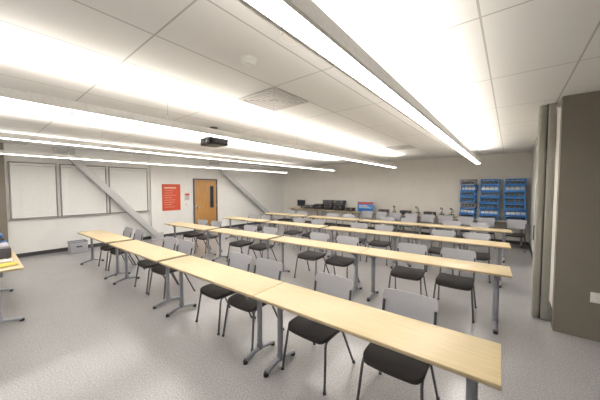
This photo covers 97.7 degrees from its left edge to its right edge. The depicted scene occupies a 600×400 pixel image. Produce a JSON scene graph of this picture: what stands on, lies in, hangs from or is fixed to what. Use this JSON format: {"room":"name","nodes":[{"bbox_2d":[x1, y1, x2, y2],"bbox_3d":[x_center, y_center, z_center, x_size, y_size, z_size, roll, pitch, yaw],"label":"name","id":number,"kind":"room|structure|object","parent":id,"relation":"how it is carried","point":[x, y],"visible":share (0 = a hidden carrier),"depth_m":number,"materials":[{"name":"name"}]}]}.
{"room":"classroom","nodes":[
{"label":"classroom","id":0,"kind":"room"},
{"bbox_2d":[3,143,283,253],"bbox_3d":[-5.296,-0.076,8.990,0.200,2.850,13.800,2,3,39],"label":"wall","id":1,"kind":"structure","parent":0,"point":[38,234],"depth_m":8.88,"materials":[{"name":"white paint"}]},
{"bbox_2d":[0,142,8,243],"bbox_3d":[-8.328,0.109,4.953,0.120,2.850,3.700,2,3,39],"label":"pilaster","id":2,"kind":"object","parent":1,"relation":"attached to","point":[3,206],"visible":0.6,"depth_m":6.31,"materials":[{"name":"beige paint"}]},
{"bbox_2d":[8,161,59,219],"bbox_3d":[-6.875,-0.245,6.785,0.080,1.450,0.920,2,3,39],"label":"window","id":3,"kind":"structure","parent":1,"relation":"in","point":[33,193],"depth_m":6.76,"materials":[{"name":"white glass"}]},
{"bbox_2d":[16,236,150,257],"bbox_3d":[-6.182,1.356,7.778,0.012,0.100,3.300,2,3,39],"label":"baseboard","id":4,"kind":"structure","parent":1,"relation":"attached to","point":[148,237],"depth_m":7.11,"materials":[{"name":"plastic"}]},
{"bbox_2d":[59,164,108,216],"bbox_3d":[-6.231,-0.282,7.588,0.080,1.450,1.100,2,3,39],"label":"window","id":5,"kind":"structure","parent":1,"relation":"in","point":[79,195],"depth_m":7.51,"materials":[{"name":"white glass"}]},
{"bbox_2d":[108,166,148,213],"bbox_3d":[-5.518,-0.323,8.477,0.080,1.450,1.140,2,3,39],"label":"window","id":6,"kind":"structure","parent":1,"relation":"in","point":[131,184],"depth_m":8.48,"materials":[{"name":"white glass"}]},
{"bbox_2d":[149,156,162,231],"bbox_3d":[-5.007,-0.082,9.110,0.100,2.850,0.350,2,3,39],"label":"pilaster","id":7,"kind":"object","parent":1,"relation":"attached to","point":[154,170],"visible":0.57,"depth_m":9.06,"materials":[{"name":"white paint"}]},
{"bbox_2d":[162,184,180,210],"bbox_3d":[-4.693,-0.098,9.570,0.014,0.960,0.660,2,3,39],"label":"poster","id":8,"kind":"object","parent":1,"relation":"attached to","point":[170,193],"visible":0.92,"depth_m":9.55,"materials":[{"name":"paper"}]},
{"bbox_2d":[164,230,193,236],"bbox_3d":[-4.553,1.263,9.809,0.012,0.100,1.210,2,3,39],"label":"baseboard","id":9,"kind":"structure","parent":1,"relation":"attached to","point":[192,231],"depth_m":9.84,"materials":[{"name":"plastic"}]},
{"bbox_2d":[193,178,217,231],"bbox_3d":[-3.805,0.209,10.629,0.094,2.130,1.060,2,3,39],"label":"door","id":10,"kind":"structure","parent":1,"relation":"in","point":[205,201],"depth_m":10.60,"materials":[{"name":"brown wood"}]},
{"bbox_2d":[221,218,283,227],"bbox_3d":[-2.199,1.129,12.744,0.012,0.100,4.160,2,3,39],"label":"baseboard","id":11,"kind":"structure","parent":1,"relation":"attached to","point":[252,223],"depth_m":12.11,"materials":[{"name":"plastic"}]},
{"bbox_2d":[0,0,599,167],"bbox_3d":[-0.047,-1.357,4.722,13.650,0.100,14.200,2,3,39],"label":"ceiling","id":12,"kind":"structure","parent":0,"point":[492,65],"depth_m":2.43,"materials":[{"name":"tile"}]},
{"bbox_2d":[0,146,287,172],"bbox_3d":[-3.844,-1.246,7.868,0.150,0.410,10.370,2,3,39],"label":"linear pendant light","id":13,"kind":"object","parent":12,"relation":"hanging from","point":[6,152],"visible":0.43,"depth_m":6.70,"materials":[{"name":"metal"}]},
{"bbox_2d":[0,123,335,170],"bbox_3d":[-1.893,-1.175,6.307,0.150,0.410,10.370,2,3,39],"label":"linear pendant light","id":14,"kind":"object","parent":12,"relation":"hanging from","point":[3,135],"visible":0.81,"depth_m":4.75,"materials":[{"name":"metal"}]},
{"bbox_2d":[0,86,397,167],"bbox_3d":[-0.020,-1.106,4.808,0.150,0.410,10.370,2,3,39],"label":"linear pendant light","id":15,"kind":"object","parent":12,"relation":"hanging from","point":[10,95],"visible":0.98,"depth_m":2.73,"materials":[{"name":"metal"}]},
{"bbox_2d":[200,127,227,147],"bbox_3d":[-1.564,-1.142,4.715,0.403,0.330,0.363,2,3,39],"label":"ceiling projector","id":16,"kind":"object","parent":12,"relation":"hanging from","point":[213,142],"depth_m":4.64,"materials":[{"name":"plastic"}]},
{"bbox_2d":[240,55,256,67],"bbox_3d":[-0.436,-1.166,2.220,0.140,0.053,0.140,2,3,39],"label":"smoke detector","id":17,"kind":"object","parent":12,"relation":"attached to","point":[249,61],"visible":1,"depth_m":2.18,"materials":[{"name":"white plastic"}]},
{"bbox_2d":[239,88,307,110],"bbox_3d":[-0.323,-1.232,3.255,0.616,0.016,0.616,2,3,39],"label":"ceiling vent","id":18,"kind":"object","parent":12,"relation":"in","point":[274,99],"visible":1,"depth_m":3.23,"materials":[{"name":"metal"}]},
{"bbox_2d":[279,31,300,44],"bbox_3d":[-0.035,-1.171,1.873,0.230,0.012,0.230,2,3,39],"label":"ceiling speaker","id":19,"kind":"object","parent":12,"relation":"in","point":[283,37],"depth_m":1.91},
{"bbox_2d":[236,0,481,163],"bbox_3d":[1.798,-1.039,3.352,0.150,0.410,10.370,2,3,39],"label":"linear pendant light","id":20,"kind":"object","parent":12,"relation":"hanging from","point":[303,21],"visible":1,"depth_m":1.36,"materials":[{"name":"metal"}]},
{"bbox_2d":[387,145,414,149],"bbox_3d":[2.729,-1.406,7.060,0.616,0.016,0.616,2,3,39],"label":"ceiling vent","id":21,"kind":"object","parent":12,"relation":"in","point":[405,146],"visible":1,"depth_m":7.01,"materials":[{"name":"metal"}]},
{"bbox_2d":[0,222,599,399],"bbox_3d":[-0.047,1.590,4.857,13.650,0.100,14.200,2,3,39],"label":"floor","id":22,"kind":"structure","parent":0,"point":[82,335],"depth_m":3.07,"materials":[{"name":"carpet"}]},
{"bbox_2d":[0,247,24,322],"bbox_3d":[-4.437,1.217,3.806,1.872,0.740,0.462,2,3,39],"label":"table","id":23,"kind":"object","parent":22,"relation":"on","point":[20,266],"visible":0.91,"depth_m":3.39,"materials":[{"name":"brown wood"}]},
{"bbox_2d":[0,242,11,258],"bbox_3d":[-4.434,0.751,3.812,0.400,0.190,0.305,2,3,39],"label":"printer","id":24,"kind":"object","parent":23,"relation":"on","point":[5,250],"visible":1,"depth_m":3.77,"materials":[{"name":"white plastic"}]},
{"bbox_2d":[0,262,18,268],"bbox_3d":[-3.878,0.855,3.377,0.225,0.024,0.298,1,3,27],"label":"paper stack","id":25,"kind":"object","parent":23,"relation":"on","point":[8,264],"visible":1,"depth_m":3.42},
{"bbox_2d":[67,239,87,253],"bbox_3d":[-6.086,1.275,7.184,0.330,0.315,0.390,2,3,39],"label":"storage box","id":26,"kind":"object","parent":22,"relation":"on","point":[75,246],"visible":1,"depth_m":7.08,"materials":[{"name":"white plastic"}]},
{"bbox_2d":[77,230,131,278],"bbox_3d":[-4.269,1.131,5.693,1.872,0.740,0.462,2,3,37],"label":"table","id":27,"kind":"object","parent":22,"relation":"on","point":[102,236],"visible":0.91,"depth_m":5.42,"materials":[{"name":"brown wood"}]},
{"bbox_2d":[53,147,163,239],"bbox_3d":[-5.654,-0.034,8.080,0.140,2.850,2.790,2,3,39],"label":"brace","id":28,"kind":"object","parent":22,"relation":"on","point":[78,163],"visible":0.8,"depth_m":7.87,"materials":[{"name":"metal"}]},
{"bbox_2d":[98,227,133,270],"bbox_3d":[-4.174,1.076,5.961,0.519,0.834,0.590,2,3,38],"label":"chair","id":29,"kind":"object","parent":22,"relation":"on","point":[127,232],"visible":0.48,"depth_m":5.96,"materials":[{"name":"black plastic"}]},
{"bbox_2d":[108,229,144,275],"bbox_3d":[-3.708,1.092,5.614,0.519,0.834,0.590,2,3,39],"label":"chair","id":30,"kind":"object","parent":22,"relation":"on","point":[138,235],"visible":0.54,"depth_m":5.67,"materials":[{"name":"black plastic"}]},
{"bbox_2d":[109,240,186,308],"bbox_3d":[-2.637,1.188,4.452,1.872,0.740,0.462,2,3,37],"label":"table","id":31,"kind":"object","parent":22,"relation":"on","point":[154,253],"visible":0.94,"depth_m":4.21,"materials":[{"name":"brown wood"}]},
{"bbox_2d":[134,236,177,293],"bbox_3d":[-2.583,1.132,4.734,0.519,0.834,0.590,2,3,38],"label":"chair","id":32,"kind":"object","parent":22,"relation":"on","point":[170,243],"visible":0.59,"depth_m":4.69,"materials":[{"name":"black plastic"}]},
{"bbox_2d":[147,240,194,299],"bbox_3d":[-2.145,1.147,4.404,0.519,0.834,0.590,2,3,35],"label":"chair","id":33,"kind":"object","parent":22,"relation":"on","point":[184,246],"visible":0.53,"depth_m":4.43,"materials":[{"name":"black plastic"}]},
{"bbox_2d":[164,222,218,257],"bbox_3d":[-3.003,1.062,7.192,1.872,0.740,0.462,2,3,35],"label":"table","id":34,"kind":"object","parent":22,"relation":"on","point":[175,224],"visible":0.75,"depth_m":6.95,"materials":[{"name":"brown wood"}]},
{"bbox_2d":[183,219,207,246],"bbox_3d":[-2.994,1.006,7.484,0.519,0.834,0.590,2,3,35],"label":"chair","id":35,"kind":"object","parent":22,"relation":"on","point":[200,221],"visible":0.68,"depth_m":7.53,"materials":[{"name":"black plastic"}]},
{"bbox_2d":[194,221,222,253],"bbox_3d":[-2.492,1.021,7.152,0.519,0.834,0.590,2,3,36],"label":"chair","id":36,"kind":"object","parent":22,"relation":"on","point":[213,223],"visible":0.73,"depth_m":7.14,"materials":[{"name":"black plastic"}]},
{"bbox_2d":[159,255,283,364],"bbox_3d":[-1.059,1.243,3.253,1.872,0.740,0.462,2,3,37],"label":"table","id":37,"kind":"object","parent":22,"relation":"on","point":[249,284],"visible":0.94,"depth_m":3.02,"materials":[{"name":"brown wood"}]},
{"bbox_2d":[195,252,252,334],"bbox_3d":[-0.997,1.188,3.500,0.518,0.834,0.590,2,3,38],"label":"chair","id":38,"kind":"object","parent":22,"relation":"on","point":[240,261],"visible":0.62,"depth_m":3.46,"materials":[{"name":"black plastic"}]},
{"bbox_2d":[226,225,256,261],"bbox_3d":[-1.382,1.059,6.330,0.518,0.834,0.590,2,3,37],"label":"chair","id":39,"kind":"object","parent":22,"relation":"on","point":[241,243],"visible":0.73,"depth_m":6.33,"materials":[{"name":"black plastic"}]},
{"bbox_2d":[208,228,279,260],"bbox_3d":[-1.326,1.117,6.008,1.872,0.740,0.462,2,3,35],"label":"table","id":40,"kind":"object","parent":22,"relation":"on","point":[256,235],"visible":0.8,"depth_m":5.88,"materials":[{"name":"brown wood"}]},
{"bbox_2d":[210,161,277,220],"bbox_3d":[-2.400,-0.220,12.137,0.140,2.850,3.940,2,3,39],"label":"brace","id":41,"kind":"object","parent":22,"relation":"on","point":[224,172],"visible":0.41,"depth_m":11.78,"materials":[{"name":"metal"}]},
{"bbox_2d":[223,216,271,242],"bbox_3d":[-1.793,0.993,8.717,1.872,0.740,0.462,2,3,36],"label":"table","id":42,"kind":"object","parent":22,"relation":"on","point":[262,221],"visible":0.88,"depth_m":8.55,"materials":[{"name":"brown wood"}]},
{"bbox_2d":[222,258,283,350],"bbox_3d":[-0.551,1.203,3.180,0.519,0.834,0.590,2,3,36],"label":"chair","id":43,"kind":"object","parent":22,"relation":"on","point":[268,268],"visible":0.56,"depth_m":3.16,"materials":[{"name":"black plastic"}]},
{"bbox_2d":[249,215,270,241],"bbox_3d":[-1.301,0.952,8.669,0.519,0.834,0.590,2,3,35],"label":"chair","id":44,"kind":"object","parent":22,"relation":"on","point":[265,217],"visible":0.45,"depth_m":8.79,"materials":[{"name":"black plastic"}]},
{"bbox_2d":[247,227,277,260],"bbox_3d":[-0.851,1.075,5.984,0.519,0.834,0.590,2,3,37],"label":"chair","id":45,"kind":"object","parent":22,"relation":"on","point":[260,246],"visible":0.69,"depth_m":6.00,"materials":[{"name":"black plastic"}]},
{"bbox_2d":[264,212,308,235],"bbox_3d":[-0.539,0.923,10.232,1.872,0.740,0.462,2,3,36],"label":"table","id":46,"kind":"object","parent":22,"relation":"on","point":[272,213],"visible":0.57,"depth_m":10.10,"materials":[{"name":"brown wood"}]},
{"bbox_2d":[278,211,294,230],"bbox_3d":[-0.530,0.868,10.509,0.519,0.834,0.590,2,3,35],"label":"chair","id":47,"kind":"object","parent":22,"relation":"on","point":[287,212],"visible":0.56,"depth_m":10.61,"materials":[{"name":"black plastic"}]},
{"bbox_2d":[283,218,304,248],"bbox_3d":[-0.178,0.988,7.893,0.519,0.834,0.590,2,3,38],"label":"chair","id":48,"kind":"object","parent":22,"relation":"on","point":[298,220],"visible":0.72,"depth_m":7.91,"materials":[{"name":"black plastic"}]},
{"bbox_2d":[266,221,327,251],"bbox_3d":[-0.129,1.048,7.516,1.872,0.740,0.462,2,3,36],"label":"table","id":49,"kind":"object","parent":22,"relation":"on","point":[318,227],"visible":0.84,"depth_m":7.33,"materials":[{"name":"brown wood"}]},
{"bbox_2d":[294,232,329,277],"bbox_3d":[0.256,1.110,5.208,0.519,0.834,0.590,2,3,36],"label":"chair","id":50,"kind":"object","parent":22,"relation":"on","point":[307,255],"visible":0.82,"depth_m":5.24,"materials":[{"name":"black plastic"}]},
{"bbox_2d":[300,219,324,251],"bbox_3d":[0.374,1.006,7.480,0.519,0.834,0.590,2,3,37],"label":"chair","id":51,"kind":"object","parent":22,"relation":"on","point":[313,221],"visible":0.59,"depth_m":7.59,"materials":[{"name":"black plastic"}]},
{"bbox_2d":[281,272,354,395],"bbox_3d":[0.196,1.230,2.590,0.518,0.834,0.590,2,3,39],"label":"chair","id":52,"kind":"object","parent":22,"relation":"on","point":[330,284],"visible":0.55,"depth_m":2.55,"materials":[{"name":"black plastic"}]},
{"bbox_2d":[270,236,368,295],"bbox_3d":[0.295,1.169,4.862,1.872,0.740,0.462,2,3,35],"label":"table","id":53,"kind":"object","parent":22,"relation":"on","point":[355,250],"visible":0.82,"depth_m":4.65,"materials":[{"name":"brown wood"}]},
{"bbox_2d":[320,213,337,234],"bbox_3d":[1.050,0.917,9.429,0.518,0.834,0.590,2,3,33],"label":"chair","id":54,"kind":"object","parent":22,"relation":"on","point":[328,214],"visible":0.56,"depth_m":9.58,"materials":[{"name":"black plastic"}]},
{"bbox_2d":[307,215,360,236],"bbox_3d":[1.131,0.978,9.039,1.872,0.740,0.462,2,3,36],"label":"table","id":55,"kind":"object","parent":22,"relation":"on","point":[354,220],"visible":0.7,"depth_m":8.84,"materials":[{"name":"brown wood"}]},
{"bbox_2d":[319,209,356,222],"bbox_3d":[1.694,0.845,11.943,1.872,0.740,0.462,2,3,39],"label":"table","id":56,"kind":"object","parent":22,"relation":"on","point":[322,210],"visible":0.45,"depth_m":11.90,"materials":[{"name":"brown wood"}]},
{"bbox_2d":[323,235,359,281],"bbox_3d":[0.764,1.128,4.821,0.518,0.834,0.590,2,3,35],"label":"chair","id":57,"kind":"object","parent":22,"relation":"on","point":[335,260],"visible":0.65,"depth_m":4.88,"materials":[{"name":"black plastic"}]},
{"bbox_2d":[335,214,355,239],"bbox_3d":[1.589,0.935,9.028,0.519,0.834,0.590,2,3,36],"label":"chair","id":58,"kind":"object","parent":22,"relation":"on","point":[344,215],"visible":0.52,"depth_m":9.17,"materials":[{"name":"black plastic"}]},
{"bbox_2d":[342,223,367,260],"bbox_3d":[1.421,1.042,6.711,0.519,0.834,0.590,2,3,34],"label":"chair","id":59,"kind":"object","parent":22,"relation":"on","point":[353,225],"visible":0.45,"depth_m":6.84,"materials":[{"name":"black plastic"}]},
{"bbox_2d":[323,226,402,268],"bbox_3d":[1.480,1.101,6.355,1.872,0.740,0.462,2,3,36],"label":"table","id":60,"kind":"object","parent":22,"relation":"on","point":[394,235],"visible":0.9,"depth_m":6.15,"materials":[{"name":"brown wood"}]},
{"bbox_2d":[357,211,372,229],"bbox_3d":[2.583,0.872,10.427,0.518,0.834,0.590,2,3,37],"label":"chair","id":61,"kind":"object","parent":22,"relation":"on","point":[364,213],"visible":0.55,"depth_m":10.59,"materials":[{"name":"black plastic"}]},
{"bbox_2d":[354,211,396,231],"bbox_3d":[3.158,0.899,10.771,1.872,0.740,0.462,2,3,39],"label":"table","id":62,"kind":"object","parent":22,"relation":"on","point":[359,213],"visible":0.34,"depth_m":10.93,"materials":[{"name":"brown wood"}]},
{"bbox_2d":[357,202,373,211],"bbox_3d":[2.758,0.294,11.065,0.720,0.440,0.160,2,3,39],"label":"display board","id":63,"kind":"object","parent":62,"relation":"on","point":[361,206],"visible":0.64,"depth_m":11.05,"materials":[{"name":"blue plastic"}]},
{"bbox_2d":[253,282,501,399],"bbox_3d":[0.436,1.295,2.117,1.872,0.740,0.462,2,3,37],"label":"table","id":64,"kind":"object","parent":22,"relation":"on","point":[476,359],"visible":0.97,"depth_m":1.85,"materials":[{"name":"brown wood"}]},
{"bbox_2d":[370,212,386,228],"bbox_3d":[3.013,0.888,10.064,0.519,0.834,0.590,2,3,40],"label":"chair","id":65,"kind":"object","parent":22,"relation":"on","point":[377,214],"visible":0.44,"depth_m":10.24,"materials":[{"name":"black plastic"}]},
{"bbox_2d":[365,225,393,264],"bbox_3d":[1.940,1.060,6.319,0.518,0.834,0.590,2,3,35],"label":"chair","id":66,"kind":"object","parent":22,"relation":"on","point":[376,243],"visible":0.77,"depth_m":6.35,"materials":[{"name":"black plastic"}]},
{"bbox_2d":[374,216,394,245],"bbox_3d":[2.668,0.971,8.265,0.518,0.834,0.590,2,3,35],"label":"chair","id":67,"kind":"object","parent":22,"relation":"on","point":[381,217],"visible":0.26,"depth_m":8.45,"materials":[{"name":"black plastic"}]},
{"bbox_2d":[359,219,425,244],"bbox_3d":[2.746,1.031,7.886,1.872,0.740,0.462,2,3,36],"label":"table","id":68,"kind":"object","parent":22,"relation":"on","point":[419,225],"visible":0.73,"depth_m":7.76,"materials":[{"name":"brown wood"}]},
{"bbox_2d":[388,212,401,226],"bbox_3d":[3.446,0.904,9.712,0.519,0.834,0.590,2,3,37],"label":"chair","id":69,"kind":"object","parent":22,"relation":"on","point":[397,216],"visible":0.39,"depth_m":9.86,"materials":[{"name":"black plastic"}]},
{"bbox_2d":[356,288,439,399],"bbox_3d":[0.807,1.252,2.123,0.518,0.834,0.590,2,3,38],"label":"chair","id":70,"kind":"object","parent":22,"relation":"on","point":[422,308],"visible":0.56,"depth_m":2.10,"materials":[{"name":"black plastic"}]},
{"bbox_2d":[396,218,416,243],"bbox_3d":[3.204,0.988,7.893,0.519,0.834,0.590,2,3,36],"label":"chair","id":71,"kind":"object","parent":22,"relation":"on","point":[412,220],"visible":0.59,"depth_m":8.00,"materials":[{"name":"black plastic"}]},
{"bbox_2d":[388,243,427,296],"bbox_3d":[1.716,1.159,4.156,0.518,0.834,0.590,2,3,34],"label":"chair","id":72,"kind":"object","parent":22,"relation":"on","point":[398,271],"visible":0.78,"depth_m":4.20,"materials":[{"name":"black plastic"}]},
{"bbox_2d":[400,213,417,229],"bbox_3d":[3.889,0.920,9.366,0.518,0.834,0.590,2,3,41],"label":"chair","id":73,"kind":"object","parent":22,"relation":"on","point":[407,215],"visible":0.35,"depth_m":9.54,"materials":[{"name":"black plastic"}]},
{"bbox_2d":[416,214,434,233],"bbox_3d":[4.319,0.936,9.010,0.519,0.834,0.590,2,3,39],"label":"chair","id":74,"kind":"object","parent":22,"relation":"on","point":[424,217],"visible":0.59,"depth_m":9.16,"materials":[{"name":"black plastic"}]},
{"bbox_2d":[360,248,512,334],"bbox_3d":[1.831,1.219,3.777,1.872,0.740,0.462,2,3,35],"label":"table","id":75,"kind":"object","parent":22,"relation":"on","point":[498,271],"visible":1,"depth_m":3.54,"materials":[{"name":"brown wood"}]},
{"bbox_2d":[425,229,455,274],"bbox_3d":[3.013,1.093,5.580,0.519,0.834,0.590,2,3,35],"label":"chair","id":76,"kind":"object","parent":22,"relation":"on","point":[445,233],"visible":0.47,"depth_m":5.70,"materials":[{"name":"black plastic"}]},
{"bbox_2d":[433,215,452,241],"bbox_3d":[4.769,0.952,8.678,0.519,0.834,0.590,2,3,38],"label":"chair","id":77,"kind":"object","parent":22,"relation":"on","point":[441,218],"visible":0.44,"depth_m":8.86,"materials":[{"name":"black plastic"}]},
{"bbox_2d":[439,220,460,248],"bbox_3d":[4.137,1.018,7.221,0.519,0.834,0.590,2,3,35],"label":"chair","id":78,"kind":"object","parent":22,"relation":"on","point":[444,222],"visible":0.33,"depth_m":7.38,"materials":[{"name":"black plastic"}]},
{"bbox_2d":[433,248,476,322],"bbox_3d":[2.236,1.176,3.779,0.518,0.834,0.590,2,3,37],"label":"chair","id":79,"kind":"object","parent":22,"relation":"on","point":[443,279],"visible":0.77,"depth_m":3.80,"materials":[{"name":"black plastic"}]},
{"bbox_2d":[399,233,510,287],"bbox_3d":[3.004,1.151,5.256,1.872,0.740,0.462,2,3,36],"label":"table","id":80,"kind":"object","parent":22,"relation":"on","point":[500,245],"visible":0.8,"depth_m":5.08,"materials":[{"name":"brown wood"}]},
{"bbox_2d":[453,216,473,245],"bbox_3d":[5.224,0.967,8.347,0.518,0.834,0.590,2,3,40],"label":"chair","id":81,"kind":"object","parent":22,"relation":"on","point":[464,220],"visible":0.44,"depth_m":8.51,"materials":[{"name":"black plastic"}]},
{"bbox_2d":[424,224,511,262],"bbox_3d":[4.277,1.081,6.794,1.872,0.740,0.462,2,3,36],"label":"table","id":82,"kind":"object","parent":22,"relation":"on","point":[479,229],"visible":0.74,"depth_m":6.61,"materials":[{"name":"brown wood"}]},
{"bbox_2d":[458,232,490,282],"bbox_3d":[3.490,1.110,5.214,0.519,0.834,0.590,2,3,37],"label":"chair","id":83,"kind":"object","parent":22,"relation":"on","point":[467,235],"visible":0.48,"depth_m":5.30,"materials":[{"name":"black plastic"}]},
{"bbox_2d":[467,222,490,259],"bbox_3d":[4.643,1.037,6.814,0.519,0.834,0.590,2,3,35],"label":"chair","id":84,"kind":"object","parent":22,"relation":"on","point":[471,224],"visible":0.3,"depth_m":7.00,"materials":[{"name":"black plastic"}]},
{"bbox_2d":[476,217,495,248],"bbox_3d":[5.652,0.983,7.991,0.519,0.834,0.590,2,3,36],"label":"chair","id":85,"kind":"object","parent":22,"relation":"on","point":[491,221],"visible":0.46,"depth_m":8.12,"materials":[{"name":"black plastic"}]},
{"bbox_2d":[455,218,528,246],"bbox_3d":[6.087,1.006,8.428,1.872,0.740,0.462,2,3,39],"label":"table","id":86,"kind":"object","parent":22,"relation":"on","point":[498,221],"visible":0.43,"depth_m":8.02,"materials":[{"name":"brown wood"}]},
{"bbox_2d":[459,213,475,218],"bbox_3d":[5.614,0.526,8.780,0.432,0.185,0.396,2,4,43],"label":"plastic crate","id":87,"kind":"object","parent":86,"relation":"on","point":[469,214],"visible":0.49,"depth_m":8.66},
{"bbox_2d":[460,207,476,213],"bbox_3d":[5.629,0.341,8.759,0.432,0.185,0.396,2,4,42],"label":"plastic crate","id":88,"kind":"object","parent":87,"relation":"on","point":[462,210],"visible":0.77,"depth_m":8.64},
{"bbox_2d":[460,202,476,207],"bbox_3d":[5.637,0.156,8.744,0.432,0.185,0.396,2,4,42],"label":"plastic crate","id":89,"kind":"object","parent":88,"relation":"on","point":[462,204],"visible":0.9,"depth_m":8.64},
{"bbox_2d":[460,196,476,201],"bbox_3d":[5.620,-0.030,8.749,0.432,0.185,0.396,2,4,43],"label":"plastic crate","id":90,"kind":"object","parent":89,"relation":"on","point":[468,198],"visible":0.94,"depth_m":8.65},
{"bbox_2d":[460,191,476,196],"bbox_3d":[5.623,-0.215,8.739,0.432,0.185,0.396,2,4,42],"label":"plastic crate","id":91,"kind":"object","parent":90,"relation":"on","point":[474,194],"visible":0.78,"depth_m":8.62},
{"bbox_2d":[461,185,478,190],"bbox_3d":[5.641,-0.400,8.715,0.432,0.185,0.396,3,4,44],"label":"plastic crate","id":92,"kind":"object","parent":91,"relation":"on","point":[463,188],"visible":1,"depth_m":8.60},
{"bbox_2d":[460,179,476,184],"bbox_3d":[5.617,-0.586,8.726,0.432,0.185,0.396,3,4,44],"label":"plastic crate","id":93,"kind":"object","parent":92,"relation":"on","point":[474,182],"visible":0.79,"depth_m":8.61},
{"bbox_2d":[479,214,497,220],"bbox_3d":[6.033,0.544,8.380,0.492,0.185,0.396,2,3,39],"label":"plastic crate","id":94,"kind":"object","parent":86,"relation":"on","point":[495,217],"visible":0.54,"depth_m":8.26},
{"bbox_2d":[480,208,498,214],"bbox_3d":[6.044,0.359,8.363,0.492,0.185,0.396,2,3,39],"label":"plastic crate","id":95,"kind":"object","parent":94,"relation":"on","point":[482,210],"visible":0.9,"depth_m":8.25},
{"bbox_2d":[479,202,497,208],"bbox_3d":[6.026,0.173,8.369,0.492,0.185,0.396,2,3,39],"label":"plastic crate","id":96,"kind":"object","parent":95,"relation":"on","point":[481,205],"visible":0.79,"depth_m":8.25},
{"bbox_2d":[480,197,498,202],"bbox_3d":[6.037,-0.012,8.352,0.492,0.185,0.396,2,3,38],"label":"plastic crate","id":97,"kind":"object","parent":96,"relation":"on","point":[484,200],"visible":0.88,"depth_m":8.22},
{"bbox_2d":[481,191,499,196],"bbox_3d":[6.055,-0.196,8.329,0.492,0.185,0.396,2,3,38],"label":"plastic crate","id":98,"kind":"object","parent":97,"relation":"on","point":[486,194],"visible":1,"depth_m":8.21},
{"bbox_2d":[480,185,499,190],"bbox_3d":[6.042,-0.382,8.331,0.492,0.185,0.396,2,3,38],"label":"plastic crate","id":99,"kind":"object","parent":98,"relation":"on","point":[485,188],"visible":1,"depth_m":8.21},
{"bbox_2d":[481,179,500,184],"bbox_3d":[6.046,-0.567,8.319,0.492,0.185,0.396,2,3,40],"label":"plastic crate","id":100,"kind":"object","parent":99,"relation":"on","point":[494,182],"visible":0.85,"depth_m":8.19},
{"bbox_2d":[504,215,526,220],"bbox_3d":[6.563,0.561,8.008,0.512,0.185,0.396,2,3,35],"label":"plastic crate","id":101,"kind":"object","parent":86,"relation":"on","point":[506,217],"visible":0.51,"depth_m":7.91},
{"bbox_2d":[504,209,526,215],"bbox_3d":[6.562,0.376,8.000,0.512,0.185,0.396,2,3,35],"label":"plastic crate","id":102,"kind":"object","parent":101,"relation":"on","point":[509,212],"visible":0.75,"depth_m":7.90,"materials":[{"name":"plastic"}]},
{"bbox_2d":[504,203,525,209],"bbox_3d":[6.547,0.190,8.003,0.512,0.185,0.396,2,3,36],"label":"plastic crate","id":103,"kind":"object","parent":102,"relation":"on","point":[513,206],"visible":0.91,"depth_m":7.87,"materials":[{"name":"plastic"}]},
{"bbox_2d":[503,197,525,203],"bbox_3d":[6.538,0.004,8.002,0.512,0.185,0.396,2,3,35],"label":"plastic crate","id":104,"kind":"object","parent":103,"relation":"on","point":[517,201],"visible":0.98,"depth_m":7.86,"materials":[{"name":"plastic"}]},
{"bbox_2d":[504,191,525,196],"bbox_3d":[6.536,-0.181,7.995,0.512,0.185,0.396,2,3,37],"label":"plastic crate","id":105,"kind":"object","parent":104,"relation":"on","point":[509,194],"visible":0.9,"depth_m":7.88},
{"bbox_2d":[504,185,525,190],"bbox_3d":[6.541,-0.366,7.982,0.512,0.185,0.396,2,3,37],"label":"plastic crate","id":106,"kind":"object","parent":105,"relation":"on","point":[509,188],"visible":0.87,"depth_m":7.87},
{"bbox_2d":[504,178,526,184],"bbox_3d":[6.545,-0.551,7.971,0.512,0.185,0.396,2,3,37],"label":"plastic crate","id":107,"kind":"object","parent":106,"relation":"on","point":[510,182],"visible":0.98,"depth_m":7.83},
{"bbox_2d":[505,219,526,252],"bbox_3d":[6.152,1.005,7.503,0.519,0.834,0.590,3,4,44],"label":"chair","id":108,"kind":"object","parent":22,"relation":"on","point":[510,223],"visible":0.87,"depth_m":7.57,"materials":[{"name":"black plastic"}]},
{"bbox_2d":[531,103,557,319],"bbox_3d":[3.278,0.173,3.536,0.179,2.850,0.240,2,3,39],"label":"post","id":109,"kind":"object","parent":22,"relation":"on","point":[547,118],"visible":1,"depth_m":3.45,"materials":[{"name":"grey metal"}]},
{"bbox_2d":[283,152,532,241],"bbox_3d":[3.120,-0.178,11.215,10.550,2.850,0.200,2,3,39],"label":"wall","id":110,"kind":"structure","parent":0,"point":[431,184],"depth_m":10.12,"materials":[{"name":"paint"}]},
{"bbox_2d":[284,218,528,244],"bbox_3d":[3.058,1.200,11.191,10.138,0.100,0.012,2,3,39],"label":"baseboard","id":111,"kind":"structure","parent":110,"relation":"attached to","point":[422,233],"depth_m":9.81,"materials":[{"name":"plastic"}]},
{"bbox_2d":[529,107,560,306],"bbox_3d":[5.173,0.080,5.571,0.120,2.850,6.050,2,3,39],"label":"wall","id":112,"kind":"structure","parent":0,"point":[534,158],"depth_m":3.77,"materials":[{"name":"paint"}]},
{"bbox_2d":[551,91,599,332],"bbox_3d":[4.392,0.233,2.248,3.140,2.850,0.120,2,3,39],"label":"wall","id":113,"kind":"structure","parent":0,"point":[577,234],"depth_m":3.07,"materials":[{"name":"beige paint"}]},
{"bbox_2d":[553,322,599,341],"bbox_3d":[4.350,1.608,2.259,3.140,0.100,0.012,2,3,39],"label":"baseboard","id":114,"kind":"structure","parent":113,"relation":"attached to","point":[565,329],"depth_m":3.11,"materials":[{"name":"beige paint"}]},
{"bbox_2d":[590,292,599,303],"bbox_3d":[3.391,1.124,3.008,0.080,0.120,0.010,2,3,39],"label":"wall outlet","id":115,"kind":"object","parent":113,"relation":"attached to","point":[594,297],"visible":1,"depth_m":3.01,"materials":[{"name":"white plastic"}]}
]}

